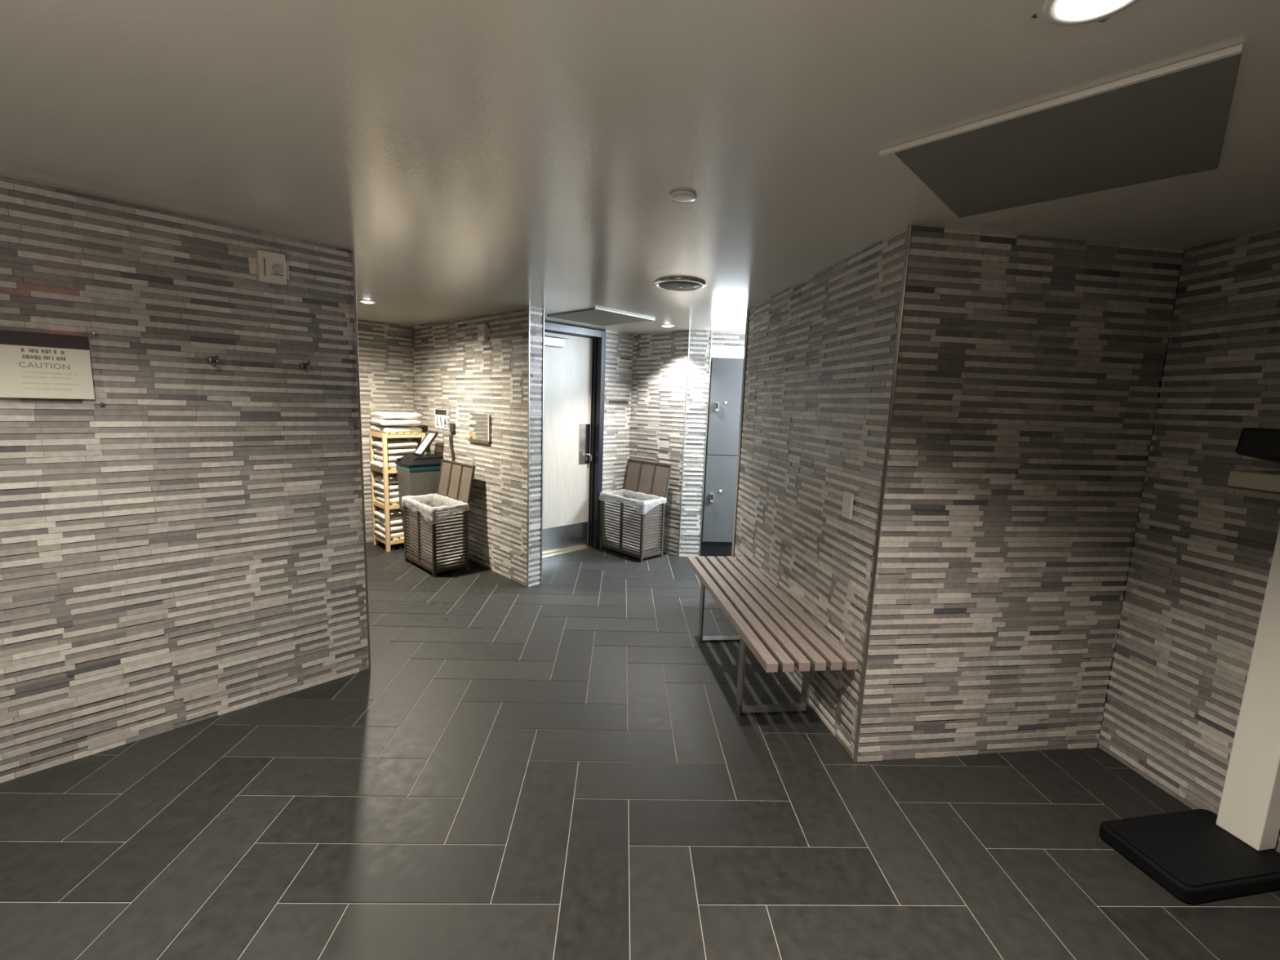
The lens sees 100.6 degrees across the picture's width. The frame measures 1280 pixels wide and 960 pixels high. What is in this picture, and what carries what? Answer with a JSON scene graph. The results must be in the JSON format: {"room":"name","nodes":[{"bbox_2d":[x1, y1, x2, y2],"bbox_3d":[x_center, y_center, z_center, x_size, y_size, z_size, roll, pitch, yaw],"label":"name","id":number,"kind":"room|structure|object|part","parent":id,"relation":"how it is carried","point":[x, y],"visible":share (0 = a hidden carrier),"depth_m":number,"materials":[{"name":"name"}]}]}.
{"room":"changing room","nodes":[
{"label":"changing room","id":0,"kind":"room"},
{"bbox_2d":[0,176,368,782],"bbox_3d":[-3.034,0.118,1.250,0.121,2.190,4.393,10,11,44],"label":"wall","id":1,"kind":"structure","parent":0,"point":[184,547],"depth_m":2.23,"materials":[{"name":"tile"}]},
{"bbox_2d":[0,329,103,404],"bbox_3d":[-2.174,-0.416,1.943,0.018,0.284,0.290,10,11,44],"label":"caution sign","id":2,"kind":"object","parent":1,"relation":"attached to","point":[33,365],"visible":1,"depth_m":1.94,"materials":[{"name":"paper"}]},
{"bbox_2d":[207,354,220,366],"bbox_3d":[-1.814,-0.509,2.264,0.058,0.053,0.039,10,11,44],"label":"robe hook","id":3,"kind":"object","parent":1,"relation":"attached to","point":[212,360],"visible":1,"depth_m":2.26,"materials":[{"name":"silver metal"}]},
{"bbox_2d":[248,249,288,285],"bbox_3d":[-1.639,-0.943,2.361,0.066,0.132,0.150,10,11,44],"label":"fire alarm strobe","id":4,"kind":"object","parent":1,"relation":"attached to","point":[271,268],"visible":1,"depth_m":2.35,"materials":[{"name":"plastic"}]},
{"bbox_3d":[-1.661,-0.947,2.381,0.005,0.070,0.150,10,11,44],"label":"mounting plate","id":5,"kind":"part","parent":4,"relation":"part of","materials":[{"name":"plastic"}]},
{"bbox_2d":[299,360,311,372],"bbox_3d":[-1.574,-0.536,2.507,0.058,0.053,0.039,10,11,44],"label":"robe hook","id":6,"kind":"object","parent":1,"relation":"attached to","point":[303,366],"visible":1,"depth_m":2.50,"materials":[{"name":"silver metal"}]},
{"bbox_2d":[351,249,370,668],"bbox_3d":[-1.449,-0.045,2.769,0.011,2.190,0.011,10,11,44],"label":"trim","id":7,"kind":"structure","parent":1,"relation":"attached to","point":[353,251],"depth_m":2.75,"materials":[{"name":"silver metal"}]},
{"bbox_2d":[355,319,414,542],"bbox_3d":[-3.319,-0.394,4.703,0.121,2.190,2.593,10,11,44],"label":"wall","id":8,"kind":"structure","parent":0,"point":[384,349],"depth_m":5.30,"materials":[{"name":"tile"}]},
{"bbox_2d":[411,305,528,586],"bbox_3d":[-1.573,-0.359,4.897,2.110,2.190,0.132,10,11,43],"label":"wall","id":9,"kind":"structure","parent":0,"point":[460,374],"depth_m":4.56,"materials":[{"name":"tile"}]},
{"bbox_2d":[435,408,447,429],"bbox_3d":[-1.912,-0.587,5.114,0.250,0.185,0.006,10,11,44],"label":"notice","id":10,"kind":"object","parent":9,"relation":"attached to","point":[441,415],"visible":1,"depth_m":5.11,"materials":[{"name":"white paper"}]},
{"bbox_2d":[448,422,455,461],"bbox_3d":[-1.760,-0.157,4.992,0.076,0.750,0.032,10,11,44],"label":"power cord","id":11,"kind":"object","parent":9,"relation":"hanging from","point":[452,426],"visible":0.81,"depth_m":4.96,"materials":[{"name":"rubber"}]},
{"bbox_2d":[468,413,490,444],"bbox_3d":[-1.395,-0.447,4.609,0.358,0.250,0.020,10,11,44],"label":"dispenser","id":12,"kind":"object","parent":9,"relation":"attached to","point":[479,424],"visible":1,"depth_m":4.59,"materials":[{"name":"metal"}]},
{"bbox_2d":[477,324,489,341],"bbox_3d":[-1.313,-1.224,4.410,0.150,0.132,0.066,10,11,44],"label":"fire alarm strobe","id":13,"kind":"object","parent":9,"relation":"attached to","point":[483,331],"visible":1,"depth_m":4.38,"materials":[{"name":"plastic"}]},
{"bbox_2d":[411,336,633,442],"bbox_3d":[-1.059,-0.587,6.596,8.100,2.190,0.080,2,8,-2],"label":"wall","id":14,"kind":"structure","parent":0,"point":[411,336],"depth_m":6.47,"materials":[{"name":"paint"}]},
{"bbox_2d":[528,305,542,586],"bbox_3d":[-0.837,-0.229,4.188,0.051,2.190,0.130,10,11,44],"label":"wall","id":15,"kind":"structure","parent":0,"point":[535,313],"depth_m":4.17,"materials":[{"name":"tile"}]},
{"bbox_2d":[526,305,530,586],"bbox_3d":[-0.865,-0.221,4.125,0.011,2.190,0.011,10,12,44],"label":"trim","id":16,"kind":"structure","parent":15,"relation":"attached to","point":[529,306],"depth_m":4.11,"materials":[{"name":"silver metal"}]},
{"bbox_2d":[540,307,544,583],"bbox_3d":[-0.774,-0.231,4.217,0.011,2.190,0.011,10,11,44],"label":"trim","id":17,"kind":"structure","parent":15,"relation":"attached to","point":[543,366],"depth_m":4.20,"materials":[{"name":"silver metal"}]},
{"bbox_2d":[602,330,633,539],"bbox_3d":[-0.681,-0.364,5.156,1.482,2.190,0.121,-6,12,-44],"label":"wall","id":18,"kind":"structure","parent":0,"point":[619,346],"depth_m":5.45,"materials":[{"name":"tile"}]},
{"bbox_2d":[541,321,606,558],"bbox_3d":[-0.822,-0.348,5.048,1.087,2.180,0.182,-6,12,-44],"label":"door","id":19,"kind":"structure","parent":18,"relation":"attached to","point":[574,370],"depth_m":5.22,"materials":[{"name":"white wood"}]},
{"bbox_3d":[-0.784,-1.317,4.861,0.346,0.017,0.030,-6,12,-44],"label":"closer arm","id":20,"kind":"part","parent":19,"relation":"part of"},
{"bbox_3d":[-0.873,0.586,5.201,0.916,0.245,0.003,-6,12,-44],"label":"kick plate","id":21,"kind":"part","parent":19,"relation":"part of","materials":[{"name":"silver metal"}]},
{"bbox_3d":[-0.556,-0.361,5.340,0.133,0.400,0.006,-6,12,-44],"label":"handle plate","id":22,"kind":"part","parent":19,"relation":"part of","materials":[{"name":"silver metal"}]},
{"bbox_3d":[-0.523,-0.237,5.354,0.092,0.096,0.052,-6,12,-44],"label":"lever","id":23,"kind":"part","parent":19,"relation":"part of","materials":[{"name":"silver metal"}]},
{"bbox_2d":[604,391,630,411],"bbox_3d":[-0.227,-0.799,5.428,0.330,0.210,0.020,-6,12,-44],"label":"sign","id":24,"kind":"object","parent":18,"relation":"attached to","point":[610,401],"visible":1,"depth_m":5.42,"materials":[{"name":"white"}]},
{"bbox_2d":[0,539,1279,959],"bbox_3d":[-0.967,1.140,2.362,8.100,0.002,8.800,2,8,-2],"label":"floor","id":25,"kind":"structure","parent":0,"point":[561,767],"depth_m":1.91,"materials":[{"name":"stone"}]},
{"bbox_2d":[368,431,426,551],"bbox_3d":[-2.388,0.092,5.272,0.360,1.133,0.400,10,11,44],"label":"towel shelf","id":26,"kind":"object","parent":25,"relation":"on","point":[384,436],"visible":0.43,"depth_m":5.09,"materials":[{"name":"brown wood"}]},
{"bbox_3d":[-2.633,0.090,5.256,0.034,1.123,0.034,10,11,44],"label":"post","id":27,"kind":"part","parent":26,"relation":"part of","materials":[{"name":"brown wood"}]},
{"bbox_2d":[369,460,396,468],"bbox_3d":[-2.418,-0.162,5.201,0.272,0.056,0.349,10,11,43],"label":"folded towel","id":28,"kind":"object","parent":26,"relation":"on","point":[379,464],"visible":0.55,"depth_m":5.07,"materials":[{"name":"white fabric"}]},
{"bbox_2d":[373,453,413,462],"bbox_3d":[-2.393,-0.227,5.215,0.346,0.056,0.272,-6,12,-45],"label":"folded towel","id":29,"kind":"object","parent":28,"relation":"on","point":[377,456],"visible":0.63,"depth_m":5.09,"materials":[{"name":"white fabric"}]},
{"bbox_2d":[373,447,415,454],"bbox_3d":[-2.388,-0.289,5.202,0.345,0.057,0.272,-6,11,-43],"label":"folded towel","id":30,"kind":"object","parent":29,"relation":"on","point":[378,450],"visible":0.71,"depth_m":5.11,"materials":[{"name":"white fabric"}]},
{"bbox_2d":[371,440,417,448],"bbox_3d":[-2.392,-0.350,5.180,0.348,0.058,0.273,-6,11,-43],"label":"folded towel","id":31,"kind":"object","parent":30,"relation":"on","point":[400,443],"visible":0.91,"depth_m":5.11,"materials":[{"name":"white fabric"}]},
{"bbox_3d":[-2.401,0.132,5.031,0.034,1.123,0.034,10,11,44],"label":"post","id":32,"kind":"part","parent":26,"relation":"part of","materials":[{"name":"brown wood"}]},
{"bbox_2d":[375,495,399,503],"bbox_3d":[-2.397,0.176,5.273,0.349,0.058,0.272,-6,11,-43],"label":"folded towel","id":33,"kind":"object","parent":26,"relation":"on","point":[392,500],"visible":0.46,"depth_m":5.13,"materials":[{"name":"white fabric"}]},
{"bbox_2d":[373,488,399,497],"bbox_3d":[-2.407,0.113,5.270,0.273,0.056,0.347,9,11,42],"label":"folded towel","id":34,"kind":"object","parent":33,"relation":"on","point":[392,493],"visible":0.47,"depth_m":5.13,"materials":[{"name":"white fabric"}]},
{"bbox_2d":[373,482,398,491],"bbox_3d":[-2.407,0.052,5.255,0.274,0.056,0.349,9,11,42],"label":"folded towel","id":35,"kind":"object","parent":34,"relation":"on","point":[379,485],"visible":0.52,"depth_m":5.12,"materials":[{"name":"white fabric"}]},
{"bbox_2d":[374,475,398,484],"bbox_3d":[-2.394,-0.012,5.251,0.346,0.057,0.271,-6,12,-44],"label":"folded towel","id":36,"kind":"object","parent":35,"relation":"on","point":[393,479],"visible":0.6,"depth_m":5.12,"materials":[{"name":"white fabric"}]},
{"bbox_2d":[373,528,404,538],"bbox_3d":[-2.427,0.518,5.311,0.347,0.059,0.272,-6,12,-44],"label":"folded towel","id":37,"kind":"object","parent":26,"relation":"on","point":[400,534],"visible":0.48,"depth_m":5.18,"materials":[{"name":"white fabric"}]},
{"bbox_2d":[374,523,404,533],"bbox_3d":[-2.420,0.456,5.303,0.272,0.058,0.350,10,11,43],"label":"folded towel","id":38,"kind":"object","parent":37,"relation":"on","point":[394,528],"visible":0.49,"depth_m":5.18,"materials":[{"name":"white fabric"}]},
{"bbox_2d":[374,516,403,526],"bbox_3d":[-2.414,0.393,5.298,0.273,0.057,0.349,10,11,43],"label":"folded towel","id":39,"kind":"object","parent":38,"relation":"on","point":[394,522],"visible":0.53,"depth_m":5.17,"materials":[{"name":"white fabric"}]},
{"bbox_2d":[373,508,403,519],"bbox_3d":[-2.422,0.331,5.284,0.349,0.058,0.272,-6,11,-44],"label":"folded towel","id":40,"kind":"object","parent":39,"relation":"on","point":[396,513],"visible":0.59,"depth_m":5.18,"materials":[{"name":"white fabric"}]},
{"bbox_2d":[369,425,422,433],"bbox_3d":[-2.378,-0.499,5.182,0.335,0.060,0.370,10,11,42],"label":"folded towel","id":41,"kind":"object","parent":26,"relation":"on","point":[388,429],"visible":0.92,"depth_m":5.07,"materials":[{"name":"white fabric"}]},
{"bbox_2d":[370,418,421,426],"bbox_3d":[-2.367,-0.562,5.148,0.368,0.061,0.338,-6,11,-42],"label":"folded towel","id":42,"kind":"object","parent":41,"relation":"on","point":[384,422],"visible":0.98,"depth_m":5.04,"materials":[{"name":"white fabric"}]},
{"bbox_2d":[369,411,422,418],"bbox_3d":[-2.372,-0.633,5.174,0.337,0.060,0.367,9,11,40],"label":"folded towel","id":43,"kind":"object","parent":42,"relation":"on","point":[375,414],"visible":1,"depth_m":5.06,"materials":[{"name":"white fabric"}]},
{"bbox_3d":[-2.144,0.103,5.290,0.034,1.123,0.034,10,11,44],"label":"post","id":44,"kind":"part","parent":26,"relation":"part of","materials":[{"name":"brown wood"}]},
{"bbox_2d":[395,453,444,553],"bbox_3d":[-2.091,0.231,5.093,0.322,0.930,0.358,10,11,44],"label":"waste bin","id":45,"kind":"object","parent":25,"relation":"on","point":[417,475],"visible":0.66,"depth_m":4.94,"materials":[{"name":"grey plastic"}]},
{"bbox_3d":[-2.076,-0.187,5.033,0.322,0.084,0.358,10,11,44],"label":"lid","id":46,"kind":"part","parent":45,"relation":"part of","materials":[{"name":"black plastic"}]},
{"bbox_2d":[413,431,438,456],"bbox_3d":[-2.025,-0.345,5.026,0.160,0.223,0.180,9,11,41],"label":"framed notice","id":47,"kind":"object","parent":45,"relation":"on","point":[430,436],"visible":1,"depth_m":5.01,"materials":[{"name":"black plastic"}]},
{"bbox_2d":[403,458,475,577],"bbox_3d":[-1.779,0.306,4.705,0.600,0.915,0.384,10,11,44],"label":"laundry hamper","id":48,"kind":"object","parent":25,"relation":"on","point":[455,479],"visible":0.85,"depth_m":4.60,"materials":[{"name":"brown wood"}]},
{"bbox_3d":[-2.015,0.421,4.898,0.009,0.470,0.258,10,11,44],"label":"louver panel","id":49,"kind":"part","parent":48,"relation":"part of","materials":[{"name":"brown wood"}]},
{"bbox_3d":[-2.012,0.451,4.698,0.261,0.470,0.009,10,11,44],"label":"louver panel","id":50,"kind":"part","parent":48,"relation":"part of","materials":[{"name":"brown wood"}]},
{"bbox_3d":[-1.808,0.487,4.500,0.261,0.470,0.009,10,11,44],"label":"louver panel","id":51,"kind":"part","parent":48,"relation":"part of","materials":[{"name":"brown wood"}]},
{"bbox_2d":[401,493,469,564],"bbox_3d":[-1.808,0.436,4.697,0.625,0.539,0.336,10,11,44],"label":"liner","id":52,"kind":"object","parent":48,"relation":"in","point":[435,509],"visible":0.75,"depth_m":4.55,"materials":[{"name":"fabric"}]},
{"bbox_3d":[-1.811,0.472,4.702,0.600,0.585,0.310,10,11,44],"label":"frame","id":53,"kind":"part","parent":48,"relation":"part of","materials":[{"name":"brown wood"}]},
{"bbox_3d":[-1.606,0.494,4.502,0.009,0.470,0.258,10,11,44],"label":"louver panel","id":54,"kind":"part","parent":48,"relation":"part of","materials":[{"name":"brown wood"}]},
{"bbox_3d":[-1.661,0.006,4.772,0.600,0.335,0.018,10,1,44],"label":"lid frame","id":55,"kind":"part","parent":48,"relation":"part of","materials":[{"name":"brown wood"}]},
{"bbox_3d":[-1.608,0.465,4.702,0.261,0.470,0.009,10,11,44],"label":"louver panel","id":56,"kind":"part","parent":48,"relation":"part of","materials":[{"name":"brown wood"}]},
{"bbox_2d":[599,458,671,562],"bbox_3d":[-0.052,0.278,5.327,0.600,0.915,0.384,10,11,44],"label":"laundry hamper","id":57,"kind":"object","parent":25,"relation":"on","point":[648,477],"visible":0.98,"depth_m":5.25,"materials":[{"name":"brown wood"}]},
{"bbox_3d":[-0.288,0.393,5.521,0.009,0.470,0.258,10,11,44],"label":"louver panel","id":58,"kind":"part","parent":57,"relation":"part of","materials":[{"name":"brown wood"}]},
{"bbox_3d":[-0.285,0.422,5.321,0.261,0.470,0.009,10,11,44],"label":"louver panel","id":59,"kind":"part","parent":57,"relation":"part of","materials":[{"name":"brown wood"}]},
{"bbox_3d":[-0.081,0.459,5.123,0.261,0.470,0.009,10,11,44],"label":"louver panel","id":60,"kind":"part","parent":57,"relation":"part of","materials":[{"name":"brown wood"}]},
{"bbox_3d":[-0.084,0.444,5.325,0.600,0.585,0.310,10,11,44],"label":"frame","id":61,"kind":"part","parent":57,"relation":"part of","materials":[{"name":"brown wood"}]},
{"bbox_2d":[599,488,666,551],"bbox_3d":[-0.083,0.408,5.321,0.628,0.538,0.341,10,11,44],"label":"liner","id":62,"kind":"object","parent":57,"relation":"in","point":[642,503],"visible":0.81,"depth_m":5.20,"materials":[{"name":"fabric"}]},
{"bbox_3d":[0.066,-0.022,5.395,0.600,0.335,0.018,10,1,44],"label":"lid frame","id":63,"kind":"part","parent":57,"relation":"part of","materials":[{"name":"brown wood"}]},
{"bbox_3d":[0.121,0.466,5.125,0.009,0.470,0.258,10,11,44],"label":"louver panel","id":64,"kind":"part","parent":57,"relation":"part of","materials":[{"name":"brown wood"}]},
{"bbox_3d":[0.118,0.437,5.324,0.261,0.470,0.009,10,11,44],"label":"louver panel","id":65,"kind":"part","parent":57,"relation":"part of","materials":[{"name":"brown wood"}]},
{"bbox_2d":[700,356,743,556],"bbox_3d":[0.802,-0.222,5.364,0.345,1.955,0.424,2,8,-3],"label":"locker","id":66,"kind":"object","parent":25,"relation":"on","point":[726,377],"visible":0.82,"depth_m":5.18,"materials":[{"name":"grey metal"}]},
{"bbox_3d":[0.796,0.190,5.247,0.321,0.863,0.018,2,8,-3],"label":"door","id":67,"kind":"part","parent":66,"relation":"part of","materials":[{"name":"grey metal"}]},
{"bbox_3d":[0.828,-0.701,5.117,0.321,0.924,0.018,2,8,-3],"label":"door","id":68,"kind":"part","parent":66,"relation":"part of","materials":[{"name":"grey metal"}]},
{"bbox_2d":[686,555,857,715],"bbox_3d":[0.621,0.873,3.023,0.405,0.450,1.550,1,8,-8],"label":"slatted bench","id":69,"kind":"object","parent":25,"relation":"on","point":[777,632],"visible":1,"depth_m":2.65,"materials":[{"name":"brown wood"}]},
{"bbox_3d":[0.564,0.833,3.425,0.353,0.408,0.065,1,8,-8],"label":"leg frame","id":70,"kind":"part","parent":69,"relation":"part of","materials":[{"name":"metal"}]},
{"bbox_3d":[0.666,0.952,2.635,0.353,0.408,0.065,1,8,-8],"label":"leg frame","id":71,"kind":"part","parent":69,"relation":"part of","materials":[{"name":"metal"}]},
{"bbox_2d":[1098,427,1279,903],"bbox_3d":[1.955,0.579,1.740,0.500,1.487,0.285,1,8,-11],"label":"weighing scale","id":72,"kind":"object","parent":25,"relation":"on","point":[1197,855],"visible":1,"depth_m":1.80,"materials":[{"name":"black plastic"}]},
{"bbox_2d":[1227,470,1279,492],"bbox_3d":[2.076,0.007,1.678,0.295,0.051,0.170,1,8,-11],"label":"tray","id":73,"kind":"object","parent":72,"relation":"on","point":[1260,480],"depth_m":1.67,"materials":[{"name":"beige plastic"}]},
{"bbox_2d":[0,0,1279,342],"bbox_3d":[-0.886,-1.116,2.035,8.100,0.180,8.800,2,8,-2],"label":"ceiling","id":74,"kind":"structure","parent":0,"point":[471,157],"depth_m":1.35,"materials":[{"name":"paint"}]},
{"bbox_2d":[357,299,376,303],"bbox_3d":[-2.083,-1.381,4.058,0.128,0.062,0.128,2,8,-2],"label":"recessed light","id":75,"kind":"object","parent":74,"relation":"in","point":[360,300],"visible":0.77,"depth_m":4.04,"materials":[{"name":"white ceramic"}]},
{"bbox_2d":[546,306,654,325],"bbox_3d":[-0.336,-1.341,4.392,0.654,0.012,0.650,10,11,44],"label":"ceiling access panel","id":76,"kind":"object","parent":74,"relation":"attached to","point":[596,316],"visible":1,"depth_m":4.35,"materials":[{"name":"paint"}]},
{"bbox_2d":[659,324,675,327],"bbox_3d":[0.244,-1.397,4.747,0.136,0.062,0.136,2,8,-2],"label":"recessed light","id":77,"kind":"object","parent":74,"relation":"in","point":[664,326],"visible":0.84,"depth_m":4.73,"materials":[{"name":"white ceramic"}]},
{"bbox_2d":[653,277,706,291],"bbox_3d":[0.230,-1.123,3.068,0.300,0.024,0.300,2,8,-2],"label":"ceiling vent","id":78,"kind":"object","parent":74,"relation":"in","point":[682,284],"visible":1,"depth_m":3.02,"materials":[{"name":"silver metal"}]},
{"bbox_2d":[669,190,696,203],"bbox_3d":[0.143,-0.945,1.775,0.092,0.009,0.092,2,8,-2],"label":"cover plate","id":79,"kind":"object","parent":74,"relation":"attached to","point":[677,196],"visible":1,"depth_m":1.76,"materials":[{"name":"paint"}]},
{"bbox_2d":[879,43,1243,217],"bbox_3d":[1.099,-0.859,1.427,0.650,0.012,0.654,10,11,44],"label":"ceiling access panel","id":80,"kind":"object","parent":74,"relation":"attached to","point":[1170,121],"visible":1,"depth_m":1.33,"materials":[{"name":"paint"}]},
{"bbox_2d":[1041,0,1139,26],"bbox_3d":[0.752,-0.815,0.864,0.154,0.062,0.154,2,8,-2],"label":"recessed light","id":81,"kind":"object","parent":74,"relation":"in","point":[1056,12],"visible":1,"depth_m":0.90,"materials":[{"name":"white ceramic"}]},
{"bbox_2d":[629,330,688,555],"bbox_3d":[0.198,-0.372,5.429,0.728,2.190,0.121,10,11,42],"label":"wall","id":82,"kind":"structure","parent":0,"point":[660,360],"depth_m":5.31,"materials":[{"name":"tile"}]},
{"bbox_2d":[678,329,689,556],"bbox_3d":[0.424,-0.322,5.142,0.011,2.190,0.011,10,12,44],"label":"trim","id":83,"kind":"structure","parent":82,"relation":"attached to","point":[689,330],"depth_m":5.13,"materials":[{"name":"silver metal"}]},
{"bbox_2d":[679,330,745,556],"bbox_3d":[1.475,-0.300,5.252,2.110,2.190,0.122,2,8,-3],"label":"wall","id":84,"kind":"structure","parent":0,"point":[700,340],"depth_m":5.13,"materials":[{"name":"tile"}]},
{"bbox_2d":[698,331,711,555],"bbox_3d":[0.634,-0.316,5.152,0.009,2.190,0.009,10,11,44],"label":"trim","id":85,"kind":"structure","parent":84,"relation":"attached to","point":[711,331],"depth_m":5.14,"materials":[{"name":"silver metal"}]},
{"bbox_2d":[711,346,744,358],"bbox_3d":[1.415,-1.213,5.161,1.500,0.093,0.190,2,8,-3],"label":"light strip","id":86,"kind":"object","parent":84,"relation":"attached to","point":[716,351],"visible":0.2,"depth_m":5.04,"materials":[{"name":"white"}]},
{"bbox_2d":[731,308,750,556],"bbox_3d":[1.898,-0.113,4.069,2.337,2.190,0.050,1,8,-5],"label":"trim","id":87,"kind":"structure","parent":0,"point":[748,315],"depth_m":3.93,"materials":[{"name":"paint"}]},
{"bbox_2d":[733,226,907,759],"bbox_3d":[0.911,0.002,3.030,0.121,2.190,1.806,1,8,-8],"label":"wall","id":88,"kind":"structure","parent":0,"point":[820,353],"depth_m":2.61,"materials":[{"name":"tile"}]},
{"bbox_2d":[841,491,853,519],"bbox_3d":[0.928,0.113,2.378,0.014,0.116,0.076,1,8,-8],"label":"switch plate","id":89,"kind":"object","parent":88,"relation":"attached to","point":[848,498],"visible":1,"depth_m":2.36,"materials":[{"name":"white plastic"}]},
{"bbox_2d":[853,224,912,763],"bbox_3d":[0.967,0.134,2.136,0.014,2.190,0.014,10,11,44],"label":"trim","id":90,"kind":"structure","parent":88,"relation":"attached to","point":[910,226],"depth_m":2.11,"materials":[{"name":"grey metal"}]},
{"bbox_2d":[857,225,1184,761],"bbox_3d":[1.553,0.135,2.277,1.200,2.190,0.121,1,8,-8],"label":"wall","id":91,"kind":"structure","parent":0,"point":[1029,372],"depth_m":2.20,"materials":[{"name":"tile"}]},
{"bbox_2d":[1113,302,1175,653],"bbox_3d":[3.157,0.183,2.345,0.080,2.190,8.800,2,8,-2],"label":"wall","id":92,"kind":"structure","parent":0,"point":[1160,383],"depth_m":3.23,"materials":[{"name":"tile"}]},
{"bbox_2d":[1097,226,1279,853],"bbox_3d":[2.420,0.389,0.743,0.124,2.190,3.193,1,8,-8],"label":"wall","id":93,"kind":"structure","parent":0,"point":[1202,557],"depth_m":2.07,"materials":[{"name":"tile"}]}
]}

